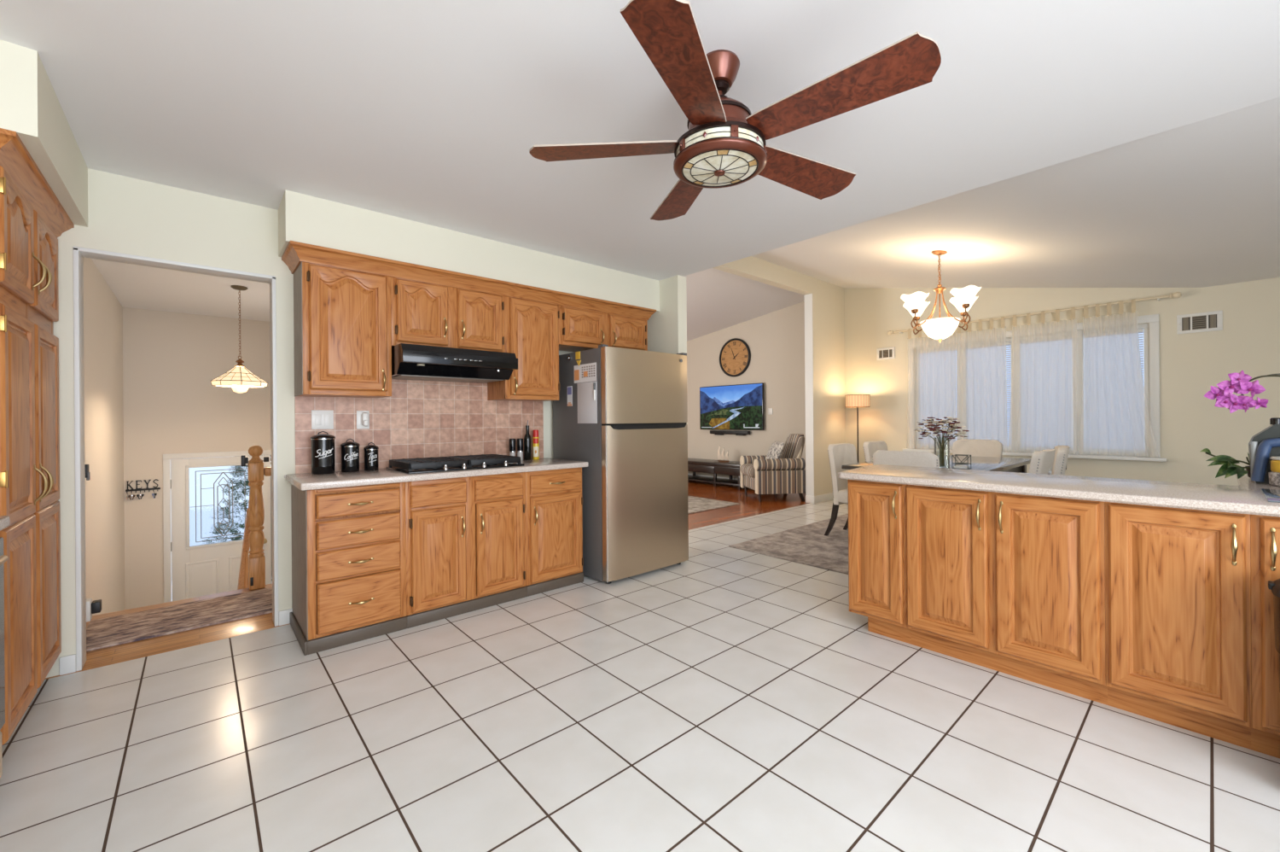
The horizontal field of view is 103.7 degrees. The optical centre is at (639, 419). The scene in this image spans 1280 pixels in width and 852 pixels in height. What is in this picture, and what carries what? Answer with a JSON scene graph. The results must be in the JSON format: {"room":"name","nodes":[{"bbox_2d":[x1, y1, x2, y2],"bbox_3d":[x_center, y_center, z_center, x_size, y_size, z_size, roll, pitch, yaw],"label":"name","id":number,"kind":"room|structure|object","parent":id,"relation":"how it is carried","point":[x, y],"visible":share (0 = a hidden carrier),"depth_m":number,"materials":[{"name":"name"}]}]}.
{"room":"kitchen","nodes":[
{"label":"kitchen","id":0,"kind":"room"},
{"bbox_2d":[0,39,87,226],"bbox_3d":[-2.621,-1.085,1.837,0.703,0.288,1.030,0,0,-41],"label":"soffit","id":1,"kind":"structure","parent":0,"point":[30,106],"depth_m":1.76,"materials":[{"name":"beige paint"}]},
{"bbox_2d":[83,257,124,615],"bbox_3d":[-4.265,0.654,3.929,0.275,3.740,4.060,0,0,-41],"label":"wall","id":2,"kind":"structure","parent":0,"point":[102,311],"depth_m":4.25,"materials":[{"name":"beige paint"}]},
{"bbox_2d":[84,464,90,480],"bbox_3d":[-3.007,0.287,2.727,0.032,0.085,0.060,0,0,-41],"label":"bracket","id":3,"kind":"object","parent":2,"relation":"attached to","point":[87,466],"visible":0.71,"depth_m":2.71,"materials":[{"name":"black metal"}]},
{"bbox_2d":[86,598,101,622],"bbox_3d":[-3.009,1.039,2.760,0.065,0.110,0.090,0,0,-41],"label":"wall outlet","id":4,"kind":"object","parent":2,"relation":"attached to","point":[92,607],"visible":0.8,"depth_m":2.75,"materials":[{"name":"white plastic"}]},
{"bbox_2d":[122,307,270,609],"bbox_3d":[-4.867,0.629,6.070,2.200,3.800,0.150,0,0,-41],"label":"wall","id":5,"kind":"structure","parent":0,"point":[171,359],"depth_m":5.63,"materials":[{"name":"beige paint"}]},
{"bbox_2d":[125,478,160,493],"bbox_3d":[-5.403,0.724,5.465,0.271,0.132,0.048,0,0,-41],"label":"key rack","id":6,"kind":"object","parent":5,"relation":"attached to","point":[146,482],"visible":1,"depth_m":5.46,"materials":[{"name":"black metal"}]},
{"bbox_2d":[162,449,272,602],"bbox_3d":[-4.903,1.424,5.922,1.030,2.090,0.016,0,0,-41],"label":"trim","id":7,"kind":"structure","parent":5,"relation":"attached to","point":[166,457],"depth_m":5.61,"materials":[{"name":"white paint"}]},
{"bbox_2d":[170,454,271,600],"bbox_3d":[-4.904,1.451,5.913,0.915,2.016,0.117,0,0,-41],"label":"front door","id":8,"kind":"structure","parent":5,"relation":"in","point":[210,496],"depth_m":5.85,"materials":[{"name":"white paint"}]},
{"bbox_2d":[46,168,575,677],"bbox_3d":[-1.664,-0.017,3.437,4.440,2.440,0.120,0,0,-41],"label":"wall","id":9,"kind":"structure","parent":0,"point":[127,215],"depth_m":2.66,"materials":[{"name":"beige paint"}]},
{"bbox_2d":[73,245,278,670],"bbox_3d":[-2.468,0.186,2.732,0.794,2.047,0.136,0,0,-41],"label":"trim","id":10,"kind":"structure","parent":9,"relation":"attached to","point":[79,253],"depth_m":2.51,"materials":[{"name":"white paint"}]},
{"bbox_2d":[58,608,293,674],"bbox_3d":[-2.408,1.167,2.686,0.918,0.085,0.014,0,0,-41],"label":"baseboard","id":11,"kind":"structure","parent":9,"relation":"attached to","point":[67,663],"depth_m":2.41,"materials":[{"name":"white paint"}]},
{"bbox_2d":[293,261,391,397],"bbox_3d":[-1.776,-0.518,3.018,0.459,0.755,0.364,0,0,-41],"label":"upper cabinet","id":12,"kind":"object","parent":9,"relation":"attached to","point":[342,317],"visible":1,"depth_m":2.90,"materials":[{"name":"brown wood"}]},
{"bbox_2d":[281,240,656,319],"bbox_3d":[-0.985,-0.922,3.716,2.688,0.088,0.366,0,0,-41],"label":"crown molding","id":13,"kind":"structure","parent":12,"relation":"attached to","point":[294,253],"depth_m":3.25,"materials":[{"name":"brown wood"}]},
{"bbox_2d":[294,378,543,473],"bbox_3d":[-1.428,-0.090,3.557,1.685,0.816,0.012,0,0,-41],"label":"backsplash","id":14,"kind":"structure","parent":9,"relation":"attached to","point":[420,418],"depth_m":3.48,"materials":[{"name":"tile"}]},
{"bbox_2d":[311,409,333,429],"bbox_3d":[-1.948,0.001,3.085,0.116,0.117,0.009,0,0,-41],"label":"switch plate","id":15,"kind":"object","parent":14,"relation":"attached to","point":[321,419],"visible":1,"depth_m":3.08,"materials":[{"name":"white plastic"}]},
{"bbox_2d":[356,410,369,429],"bbox_3d":[-1.781,0.002,3.232,0.073,0.117,0.009,0,0,-41],"label":"wall outlet","id":16,"kind":"object","parent":14,"relation":"attached to","point":[359,425],"visible":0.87,"depth_m":3.22,"materials":[{"name":"white plastic"}]},
{"bbox_2d":[361,412,368,425],"bbox_3d":[-1.757,-0.002,3.217,0.040,0.087,0.044,0,0,-41],"label":"plug","id":17,"kind":"object","parent":16,"relation":"attached to","point":[364,416],"visible":1,"depth_m":3.20,"materials":[{"name":"white plastic"}]},
{"bbox_2d":[390,276,505,352],"bbox_3d":[-1.320,-0.677,3.412,0.748,0.445,0.352,0,0,-41],"label":"upper cabinet","id":18,"kind":"object","parent":9,"relation":"attached to","point":[423,313],"visible":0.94,"depth_m":3.27,"materials":[{"name":"brown wood"}]},
{"bbox_2d":[391,343,517,383],"bbox_3d":[-1.267,-0.361,3.357,0.739,0.180,0.500,0,0,-41],"label":"range hood","id":19,"kind":"object","parent":18,"relation":"attached to","point":[409,361],"visible":0.97,"depth_m":3.18,"materials":[{"name":"black metal"}]},
{"bbox_2d":[278,189,659,312],"bbox_3d":[-0.977,-1.105,3.743,2.770,0.274,0.340,0,0,-41],"label":"soffit","id":20,"kind":"object","parent":9,"relation":"attached to","point":[305,218],"visible":0.86,"depth_m":3.25,"materials":[{"name":"beige paint"}]},
{"bbox_2d":[487,296,560,401],"bbox_3d":[-0.870,-0.525,3.806,0.447,0.755,0.352,0,0,-41],"label":"upper cabinet","id":21,"kind":"object","parent":9,"relation":"attached to","point":[532,327],"visible":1,"depth_m":3.70,"materials":[{"name":"brown wood"}]},
{"bbox_2d":[558,304,647,351],"bbox_3d":[-0.358,-0.744,4.258,0.920,0.325,0.352,0,0,-41],"label":"upper cabinet","id":22,"kind":"object","parent":9,"relation":"attached to","point":[579,329],"visible":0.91,"depth_m":4.10,"materials":[{"name":"brown wood"}]},
{"bbox_2d":[0,480,1279,851],"bbox_3d":[0.230,1.289,4.521,8.700,0.200,11.900,0,0,-41],"label":"floor","id":23,"kind":"structure","parent":0,"point":[724,698],"depth_m":1.85,"materials":[{"name":"white tile"}]},
{"bbox_2d":[0,536,8,777],"bbox_3d":[-1.989,0.751,1.125,0.650,0.790,0.755,0,0,-41],"label":"wall oven","id":24,"kind":"object","parent":23,"relation":"on","point":[3,558],"visible":1,"depth_m":1.57,"materials":[{"name":"black metal"}]},
{"bbox_2d":[0,515,10,530],"bbox_3d":[-1.553,0.322,0.599,0.635,0.038,2.155,0,0,-41],"label":"countertop","id":25,"kind":"structure","parent":24,"relation":"on","point":[4,520],"depth_m":1.58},
{"bbox_2d":[0,165,61,744],"bbox_3d":[-2.647,0.171,1.843,0.636,2.080,0.955,0,0,-41],"label":"pantry cabinet","id":26,"kind":"object","parent":23,"relation":"on","point":[29,293],"visible":0.99,"depth_m":1.94,"materials":[{"name":"brown wood"}]},
{"bbox_2d":[0,128,74,238],"bbox_3d":[-2.634,-0.897,1.822,0.651,0.088,1.028,0,0,-41],"label":"crown molding","id":27,"kind":"structure","parent":26,"relation":"attached to","point":[15,159],"depth_m":1.90,"materials":[{"name":"brown wood"}]},
{"bbox_2d":[86,587,272,651],"bbox_3d":[-2.736,1.205,3.129,0.990,0.014,0.555,0,0,-41],"label":"runner rug","id":28,"kind":"object","parent":23,"relation":"on","point":[108,631],"visible":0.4,"depth_m":3.03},
{"bbox_2d":[240,445,268,589],"bbox_3d":[-2.775,0.699,3.627,0.160,1.026,0.095,0,0,-41],"label":"newel post","id":29,"kind":"object","parent":23,"relation":"on","point":[255,465],"visible":1,"depth_m":3.60,"materials":[{"name":"brown wood"}]},
{"bbox_2d":[237,508,250,589],"bbox_3d":[-3.316,1.197,4.207,0.038,1.100,1.490,0,0,-41],"label":"stair handrail","id":30,"kind":"object","parent":29,"relation":"attached to","point":[245,544],"visible":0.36,"depth_m":4.00,"materials":[{"name":"brown wood"}]},
{"bbox_2d":[263,466,271,476],"bbox_3d":[-2.387,0.377,3.971,0.935,0.065,0.060,0,0,-41],"label":"guard rail","id":31,"kind":"object","parent":29,"relation":"attached to","point":[267,470],"visible":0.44,"depth_m":3.66,"materials":[{"name":"brown wood"}]},
{"bbox_2d":[289,482,407,655],"bbox_3d":[-1.698,0.781,2.918,0.495,0.845,0.605,0,0,-41],"label":"base cabinet","id":32,"kind":"object","parent":23,"relation":"on","point":[349,551],"visible":0.89,"depth_m":2.71,"materials":[{"name":"brown wood"}]},
{"bbox_2d":[285,457,588,490],"bbox_3d":[-1.233,0.335,3.326,1.767,0.038,0.587,0,0,-41],"label":"countertop","id":33,"kind":"structure","parent":32,"relation":"on","point":[303,481],"depth_m":2.94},
{"bbox_2d":[310,430,335,474],"bbox_3d":[-1.893,0.195,3.002,0.128,0.254,0.128,0,0,-41],"label":"canister","id":34,"kind":"object","parent":33,"relation":"on","point":[322,445],"visible":1,"depth_m":2.95,"materials":[{"name":"black metal"}]},
{"bbox_2d":[340,438,360,471],"bbox_3d":[-1.790,0.219,3.105,0.105,0.204,0.105,0,0,-41],"label":"canister","id":35,"kind":"object","parent":33,"relation":"on","point":[350,450],"visible":1,"depth_m":3.07,"materials":[{"name":"black metal"}]},
{"bbox_2d":[363,442,378,470],"bbox_3d":[-1.699,0.230,3.179,0.086,0.179,0.086,0,0,-41],"label":"canister","id":36,"kind":"object","parent":33,"relation":"on","point":[371,453],"visible":1,"depth_m":3.15,"materials":[{"name":"black metal"}]},
{"bbox_2d":[385,453,524,473],"bbox_3d":[-1.214,0.285,3.332,0.745,0.062,0.480,0,0,-41],"label":"gas cooktop","id":37,"kind":"object","parent":33,"relation":"in","point":[418,465],"visible":1,"depth_m":3.19,"materials":[{"name":"black metal"}]},
{"bbox_2d":[508,438,515,455],"bbox_3d":[-0.974,0.229,3.836,0.049,0.170,0.049,0,0,-41],"label":"grinder","id":38,"kind":"object","parent":33,"relation":"on","point":[512,441],"visible":0.77,"depth_m":3.81,"materials":[{"name":"grey"}]},
{"bbox_2d":[517,437,523,459],"bbox_3d":[-0.925,0.229,3.879,0.049,0.170,0.049,0,0,-41],"label":"grinder","id":39,"kind":"object","parent":33,"relation":"on","point":[520,440],"visible":0.9,"depth_m":3.86,"materials":[{"name":"grey"}]},
{"bbox_2d":[523,419,531,459],"bbox_3d":[-0.877,0.158,3.922,0.056,0.311,0.056,0,0,-41],"label":"oil bottle","id":40,"kind":"object","parent":33,"relation":"on","point":[527,440],"visible":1,"depth_m":3.90,"materials":[{"name":"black glass"}]},
{"bbox_2d":[532,429,539,459],"bbox_3d":[-0.824,0.196,3.975,0.052,0.233,0.052,0,0,-41],"label":"spray can","id":41,"kind":"object","parent":33,"relation":"on","point":[535,433],"visible":1,"depth_m":3.95,"materials":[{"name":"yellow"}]},
{"bbox_2d":[405,471,527,628],"bbox_3d":[-1.223,0.778,3.336,0.770,0.845,0.605,0,0,-41],"label":"base cabinet","id":42,"kind":"object","parent":23,"relation":"on","point":[466,537],"visible":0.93,"depth_m":3.10,"materials":[{"name":"brown wood"}]},
{"bbox_2d":[525,467,583,596],"bbox_3d":[-0.760,0.774,3.742,0.462,0.845,0.605,0,0,-41],"label":"base cabinet","id":43,"kind":"object","parent":23,"relation":"on","point":[554,498],"visible":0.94,"depth_m":3.53,"materials":[{"name":"brown wood"}]},
{"bbox_2d":[552,343,688,583],"bbox_3d":[-0.153,0.324,4.123,0.848,1.735,0.742,0,0,-41],"label":"refrigerator","id":44,"kind":"object","parent":23,"relation":"on","point":[635,507],"depth_m":3.78,"materials":[{"name":"grey"}]},
{"bbox_2d":[574,361,596,383],"bbox_3d":[-0.414,-0.349,3.773,0.002,0.135,0.290,0,0,-41],"label":"wall calendar","id":45,"kind":"object","parent":44,"relation":"attached to","point":[586,372],"visible":1,"depth_m":3.76,"materials":[{"name":"white paper"}]},
{"bbox_2d":[574,369,579,380],"bbox_3d":[-0.485,-0.341,3.854,0.001,0.080,0.065,0,0,-41],"label":"picture","id":46,"kind":"object","parent":45,"relation":"attached to","point":[576,371],"depth_m":3.85,"materials":[{"name":"brown"}]},
{"bbox_2d":[577,381,597,423],"bbox_3d":[-0.396,-0.125,3.755,0.003,0.307,0.248,0,0,-41],"label":"memo board","id":47,"kind":"object","parent":44,"relation":"attached to","point":[587,406],"visible":1,"depth_m":3.75,"materials":[{"name":"white"}]},
{"bbox_2d":[687,495,739,513],"bbox_3d":[-0.375,1.186,7.146,2.460,0.014,2.560,0,0,-41],"label":"area rug","id":48,"kind":"object","parent":23,"relation":"on","point":[695,503],"visible":0.13,"depth_m":6.94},
{"bbox_2d":[687,457,741,488],"bbox_3d":[1.189,0.971,9.361,0.542,0.420,2.840,0,0,-41],"label":"tv stand","id":49,"kind":"object","parent":23,"relation":"on","point":[712,466],"visible":0.34,"depth_m":8.93,"materials":[{"name":"black wood"}]},
{"bbox_2d":[687,474,740,486],"bbox_3d":[1.198,1.111,9.369,0.500,0.030,2.820,0,0,-41],"label":"shelf","id":50,"kind":"object","parent":49,"relation":"attached to","point":[696,478],"depth_m":9.07,"materials":[{"name":"black wood"}]},
{"bbox_2d":[716,445,732,463],"bbox_3d":[1.484,0.609,8.918,0.120,0.300,0.340,0,0,-41],"label":"ornament","id":51,"kind":"object","parent":49,"relation":"on","point":[718,450],"visible":1,"depth_m":8.91,"materials":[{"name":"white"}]},
{"bbox_2d":[739,433,805,501],"bbox_3d":[2.000,0.700,7.548,0.870,0.950,0.800,0,0,-6],"label":"armchair","id":52,"kind":"object","parent":23,"relation":"on","point":[785,474],"visible":0.99,"depth_m":7.18,"materials":[{"name":"fabric"}]},
{"bbox_2d":[740,463,755,477],"bbox_3d":[1.886,0.760,7.535,0.640,0.170,0.570,0,0,-6],"label":"seat cushion","id":53,"kind":"object","parent":52,"relation":"on","point":[747,470],"depth_m":7.45,"materials":[{"name":"fabric"}]},
{"bbox_2d":[765,441,784,458],"bbox_3d":[2.016,0.504,7.530,0.199,0.347,0.420,0,0,-8],"label":"throw pillow","id":54,"kind":"object","parent":52,"relation":"on","point":[776,450],"visible":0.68,"depth_m":7.41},
{"bbox_2d":[728,513,848,574],"bbox_3d":[3.075,1.160,4.540,3.200,0.012,3.170,0,0,-41],"label":"area rug","id":55,"kind":"object","parent":23,"relation":"on","point":[807,544],"visible":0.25,"depth_m":4.67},
{"bbox_2d":[824,442,857,535],"bbox_3d":[2.202,0.704,4.968,0.498,0.912,0.600,0,0,-41],"label":"dining chair","id":56,"kind":"object","parent":55,"relation":"on","point":[843,453],"visible":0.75,"depth_m":4.98,"materials":[{"name":"beige fabric"}]},
{"bbox_2d":[863,440,887,461],"bbox_3d":[2.780,0.700,5.476,0.498,0.912,0.600,0,0,-41],"label":"dining chair","id":57,"kind":"object","parent":55,"relation":"on","point":[869,447],"visible":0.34,"depth_m":5.53,"materials":[{"name":"beige fabric"}]},
{"bbox_2d":[872,449,939,467],"bbox_3d":[2.270,0.704,4.149,0.600,0.912,0.498,0,0,-41],"label":"dining chair","id":58,"kind":"object","parent":55,"relation":"on","point":[880,456],"visible":0.12,"depth_m":3.94,"materials":[{"name":"beige fabric"}]},
{"bbox_2d":[841,454,1030,472],"bbox_3d":[2.929,0.781,4.854,1.960,0.747,1.050,0,0,-41],"label":"dining table","id":59,"kind":"object","parent":55,"relation":"on","point":[991,463],"visible":0.17,"depth_m":4.75,"materials":[{"name":"grey"}]},
{"bbox_2d":[933,436,949,468],"bbox_3d":[2.498,0.280,4.159,0.120,0.262,0.120,0,0,-41],"label":"glass vase","id":60,"kind":"object","parent":59,"relation":"on","point":[934,438],"visible":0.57,"depth_m":4.12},
{"bbox_2d":[914,416,969,466],"bbox_3d":[2.502,0.182,4.157,0.392,0.411,0.388,0,0,15],"label":"flower bouquet","id":61,"kind":"object","parent":60,"relation":"in","point":[954,425],"visible":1,"depth_m":4.13,"materials":[{"name":"brown plant"}]},
{"bbox_2d":[951,453,971,469],"bbox_3d":[2.626,0.345,4.104,0.087,0.115,0.115,0,0,-41],"label":"napkin holder","id":62,"kind":"object","parent":59,"relation":"on","point":[957,455],"visible":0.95,"depth_m":4.09,"materials":[{"name":"grey"}]},
{"bbox_2d":[952,439,1003,457],"bbox_3d":[3.758,0.692,5.697,0.600,0.912,0.498,0,0,-41],"label":"dining chair","id":63,"kind":"object","parent":55,"relation":"on","point":[973,447],"visible":0.38,"depth_m":5.81,"materials":[{"name":"beige fabric"}]},
{"bbox_2d":[1029,448,1055,474],"bbox_3d":[3.041,0.697,4.120,0.498,0.912,0.600,0,0,-41],"label":"dining chair","id":64,"kind":"object","parent":55,"relation":"on","point":[1042,462],"visible":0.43,"depth_m":3.82,"materials":[{"name":"beige fabric"}]},
{"bbox_2d":[1051,445,1070,475],"bbox_3d":[3.529,0.694,4.552,0.600,0.912,0.498,0,0,37],"label":"dining chair","id":65,"kind":"object","parent":55,"relation":"on","point":[1061,451],"visible":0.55,"depth_m":4.25,"materials":[{"name":"beige fabric"}]},
{"bbox_2d":[844,394,870,462],"bbox_3d":[3.114,0.406,7.184,0.331,1.519,0.331,0,0,-41],"label":"floor lamp","id":66,"kind":"object","parent":23,"relation":"on","point":[852,400],"visible":0.91,"depth_m":7.06,"materials":[{"name":"fabric"}]},
{"bbox_2d":[847,479,911,644],"bbox_3d":[1.473,0.755,2.892,0.636,0.848,0.310,0,0,-41],"label":"base cabinet","id":67,"kind":"object","parent":23,"relation":"on","point":[876,510],"visible":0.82,"depth_m":2.70,"materials":[{"name":"brown wood"}]},
{"bbox_2d":[837,464,1279,516],"bbox_3d":[2.557,0.303,2.486,1.720,0.037,2.560,0,0,-41],"label":"countertop","id":68,"kind":"structure","parent":67,"relation":"on","point":[1247,497],"depth_m":2.19,"materials":[{"name":"stone"}]},
{"bbox_2d":[1200,448,1250,478],"bbox_3d":[2.893,0.212,2.418,0.218,0.140,0.167,0,0,10],"label":"leafy plant","id":69,"kind":"object","parent":68,"relation":"on","point":[1229,468],"visible":0.63,"depth_m":2.43,"materials":[{"name":"green plant"}]},
{"bbox_2d":[1204,370,1279,413],"bbox_3d":[3.065,0.024,2.282,0.729,0.513,0.199,0,0,29],"label":"potted orchid","id":70,"kind":"object","parent":68,"relation":"on","point":[1240,382],"visible":1,"depth_m":2.36,"materials":[{"name":"purple"}]},
{"bbox_2d":[1248,417,1279,486],"bbox_3d":[2.817,0.137,2.153,0.268,0.291,0.262,0,0,-41],"label":"countertop appliance","id":71,"kind":"object","parent":68,"relation":"on","point":[1264,446],"visible":1,"depth_m":2.20,"materials":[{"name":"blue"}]},
{"bbox_2d":[1270,459,1279,472],"bbox_3d":[2.744,0.196,2.121,0.104,0.053,0.103,0,0,-41],"label":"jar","id":72,"kind":"object","parent":71,"relation":"on","point":[1275,463],"depth_m":2.13,"materials":[{"name":"yellow"}]},
{"bbox_2d":[1260,488,1279,502],"bbox_3d":[2.444,0.282,1.782,0.420,0.007,0.292,0,0,-41],"label":"glass cutting board","id":73,"kind":"object","parent":68,"relation":"on","point":[1271,495],"visible":1,"depth_m":1.87,"materials":[{"name":"grey"}]},
{"bbox_2d":[905,483,1107,704],"bbox_3d":[1.827,0.752,2.490,0.636,0.848,0.760,0,0,-41],"label":"base cabinet","id":74,"kind":"object","parent":23,"relation":"on","point":[1011,584],"visible":0.8,"depth_m":2.26,"materials":[{"name":"brown wood"}]},
{"bbox_2d":[1104,501,1251,749],"bbox_3d":[2.201,0.749,2.064,0.636,0.848,0.375,0,0,-41],"label":"base cabinet","id":75,"kind":"object","parent":23,"relation":"on","point":[1178,580],"visible":0.88,"depth_m":1.87,"materials":[{"name":"brown wood"}]},
{"bbox_2d":[1250,513,1279,758],"bbox_3d":[2.523,0.747,1.698,0.636,0.848,0.600,0,0,-41],"label":"base cabinet","id":76,"kind":"object","parent":23,"relation":"on","point":[1265,530],"visible":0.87,"depth_m":1.72,"materials":[{"name":"brown wood"}]},
{"bbox_2d":[1268,578,1279,692],"bbox_3d":[2.155,0.837,1.494,0.218,0.672,0.358,0,0,-41],"label":"trash bin","id":77,"kind":"object","parent":23,"relation":"on","point":[1274,585],"visible":1,"depth_m":1.59,"materials":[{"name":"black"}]},
{"bbox_2d":[0,0,1279,341],"bbox_3d":[0.206,-1.681,4.521,8.700,0.860,11.900,0,0,-41],"label":"ceiling","id":78,"kind":"structure","parent":0,"point":[428,112],"depth_m":2.18,"materials":[{"name":"white paint"}]},
{"bbox_2d":[210,285,267,393],"bbox_3d":[-3.682,-0.731,4.624,0.384,0.980,0.384,0,0,26],"label":"pendant lamp","id":79,"kind":"object","parent":78,"relation":"hanging from","point":[239,378],"visible":1,"depth_m":4.57,"materials":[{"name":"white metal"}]},
{"bbox_2d":[529,0,941,220],"bbox_3d":[0.318,-1.058,1.764,1.290,0.389,1.284,0,0,-41],"label":"ceiling fan","id":80,"kind":"object","parent":78,"relation":"hanging from","point":[724,145],"visible":1,"depth_m":1.61,"materials":[{"name":"wood"}]},
{"bbox_2d":[900,250,981,342],"bbox_3d":[2.864,-1.177,4.804,0.643,0.878,0.642,0,0,31],"label":"chandelier","id":81,"kind":"object","parent":78,"relation":"hanging from","point":[939,328],"visible":1,"depth_m":4.72,"materials":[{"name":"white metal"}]},
{"bbox_2d":[647,274,687,424],"bbox_3d":[0.189,-0.031,4.608,0.110,2.440,0.570,0,0,-41],"label":"wall","id":82,"kind":"structure","parent":0,"point":[667,327],"depth_m":4.43,"materials":[{"name":"beige paint"}]},
{"bbox_2d":[686,301,805,477],"bbox_3d":[1.326,-0.470,9.785,0.120,3.300,5.460,0,0,-41],"label":"wall","id":83,"kind":"structure","parent":0,"point":[775,340],"depth_m":8.79,"materials":[{"name":"beige paint"}]},
{"bbox_2d":[687,473,737,479],"bbox_3d":[1.275,1.130,9.756,0.014,0.100,5.220,0,0,-41],"label":"baseboard","id":84,"kind":"structure","parent":83,"relation":"attached to","point":[688,474],"depth_m":9.63,"materials":[{"name":"white paint"}]},
{"bbox_2d":[709,430,750,435],"bbox_3d":[1.651,0.245,9.254,0.098,0.085,0.880,0,0,-41],"label":"soundbar","id":85,"kind":"object","parent":83,"relation":"attached to","point":[715,432],"visible":1,"depth_m":9.20,"materials":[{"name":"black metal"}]},
{"bbox_2d":[699,382,764,430],"bbox_3d":[1.669,-0.223,9.246,0.075,0.820,1.450,0,0,-41],"label":"television","id":86,"kind":"object","parent":83,"relation":"attached to","point":[738,406],"visible":1,"depth_m":9.15,"materials":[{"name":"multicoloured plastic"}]},
{"bbox_2d":[719,337,750,376],"bbox_3d":[1.727,-1.133,9.197,0.043,0.700,0.700,0,0,-41],"label":"wall clock","id":87,"kind":"object","parent":83,"relation":"attached to","point":[735,355],"visible":1,"depth_m":9.19,"materials":[{"name":"wood"}]},
{"bbox_2d":[712,256,845,495],"bbox_3d":[0.869,-0.416,5.747,5.900,3.200,0.120,0,0,-41],"label":"wall partition","id":88,"kind":"structure","parent":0,"point":[828,299],"depth_m":7.21,"materials":[{"name":"beige paint"}]},
{"bbox_2d":[805,492,833,503],"bbox_3d":[2.743,1.119,7.376,0.952,0.100,0.134,0,0,-41],"label":"baseboard","id":89,"kind":"structure","parent":88,"relation":"attached to","point":[813,499],"depth_m":7.11,"materials":[{"name":"white paint"}]},
{"bbox_2d":[804,293,814,495],"bbox_3d":[2.384,-0.296,7.078,0.008,2.935,0.120,0,0,-41],"label":"wall","id":90,"kind":"structure","parent":0,"point":[808,298],"depth_m":7.08,"materials":[{"name":"white paint"}]},
{"bbox_2d":[844,277,1279,485],"bbox_3d":[5.255,-0.501,5.317,0.120,3.300,6.440,0,0,-41],"label":"wall","id":91,"kind":"structure","parent":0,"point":[1248,341],"depth_m":5.13,"materials":[{"name":"beige paint"}]},
{"bbox_2d":[876,346,895,360],"bbox_3d":[3.510,-0.942,7.188,0.022,0.170,0.250,0,0,-41],"label":"wall vent","id":92,"kind":"object","parent":91,"relation":"attached to","point":[886,352],"visible":1,"depth_m":7.19,"materials":[{"name":"metal"}]},
{"bbox_2d":[1006,342,1011,447],"bbox_3d":[4.370,-0.299,6.302,0.036,1.290,0.462,0,0,-41],"label":"window blind","id":93,"kind":"object","parent":91,"relation":"attached to","point":[1007,343],"visible":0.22,"depth_m":6.15,"materials":[{"name":"white plastic"}]},
{"bbox_2d":[887,291,1181,334],"bbox_3d":[4.447,-1.230,6.050,0.117,0.064,2.820,0,0,-41],"label":"curtain rod","id":94,"kind":"object","parent":91,"relation":"attached to","point":[1177,294],"visible":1,"depth_m":5.56,"materials":[{"name":"beige"}]},
{"bbox_2d":[906,326,955,449],"bbox_3d":[3.860,-0.423,6.685,0.037,1.636,0.608,0,0,-41],"label":"sheer curtain","id":95,"kind":"object","parent":94,"relation":"hanging from","point":[931,362],"visible":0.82,"depth_m":6.69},
{"bbox_2d":[956,316,1007,451],"bbox_3d":[4.242,-0.426,6.250,0.035,1.636,0.534,0,0,-41],"label":"sheer curtain","id":96,"kind":"object","parent":94,"relation":"hanging from","point":[981,381],"visible":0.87,"depth_m":6.24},
{"bbox_2d":[1007,307,1076,453],"bbox_3d":[4.631,-0.429,5.807,0.034,1.636,0.642,0,0,-41],"label":"sheer curtain","id":97,"kind":"object","parent":94,"relation":"hanging from","point":[1044,401],"visible":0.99,"depth_m":5.78,"materials":[{"name":"fabric"}]},
{"bbox_2d":[1078,298,1158,457],"bbox_3d":[5.051,-0.432,5.330,0.038,1.636,0.625,0,0,-41],"label":"sheer curtain","id":98,"kind":"object","parent":94,"relation":"hanging from","point":[1115,421],"visible":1,"depth_m":5.34,"materials":[{"name":"fabric"}]},
{"bbox_2d":[902,448,1167,461],"bbox_3d":[4.504,0.412,6.035,0.130,0.035,2.520,0,0,-41],"label":"window sill","id":99,"kind":"structure","parent":91,"relation":"attached to","point":[1073,456],"depth_m":5.49,"materials":[{"name":"white paint"}]},
{"bbox_2d":[955,314,1160,457],"bbox_3d":[4.556,-0.341,6.086,0.114,1.470,2.420,0,0,-41],"label":"window","id":100,"kind":"structure","parent":91,"relation":"attached to","point":[1151,346],"depth_m":5.22,"materials":[{"name":"white paint"}]},
{"bbox_2d":[1138,328,1143,380],"bbox_3d":[5.125,-0.305,5.444,0.036,1.290,0.467,0,0,-41],"label":"window blind","id":101,"kind":"object","parent":91,"relation":"attached to","point":[1140,330],"visible":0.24,"depth_m":5.28,"materials":[{"name":"white plastic"}]},
{"bbox_2d":[1176,310,1222,334],"bbox_3d":[5.491,-0.953,4.935,0.022,0.190,0.300,0,0,-41],"label":"wall vent","id":102,"kind":"object","parent":91,"relation":"attached to","point":[1209,321],"visible":1,"depth_m":4.94,"materials":[{"name":"metal"}]},
{"bbox_3d":[-3.828,2.511,4.906,2.200,0.100,3.250,0,0,-41],"label":"floor","id":103,"kind":"structure","parent":0,"visible":0},
{"bbox_3d":[-3.650,1.928,3.941,0.900,1.062,1.560,0,0,-41],"label":"stairs","id":104,"kind":"structure","parent":103,"relation":"on","visible":0},
{"bbox_2d":[243,550,248,588],"bbox_3d":[-3.114,1.304,3.977,0.040,0.530,0.040,0,0,-41],"label":"baluster","id":105,"kind":"object","parent":104,"relation":"on","point":[246,552],"visible":0.43,"depth_m":3.97,"materials":[{"name":"brown wood"}]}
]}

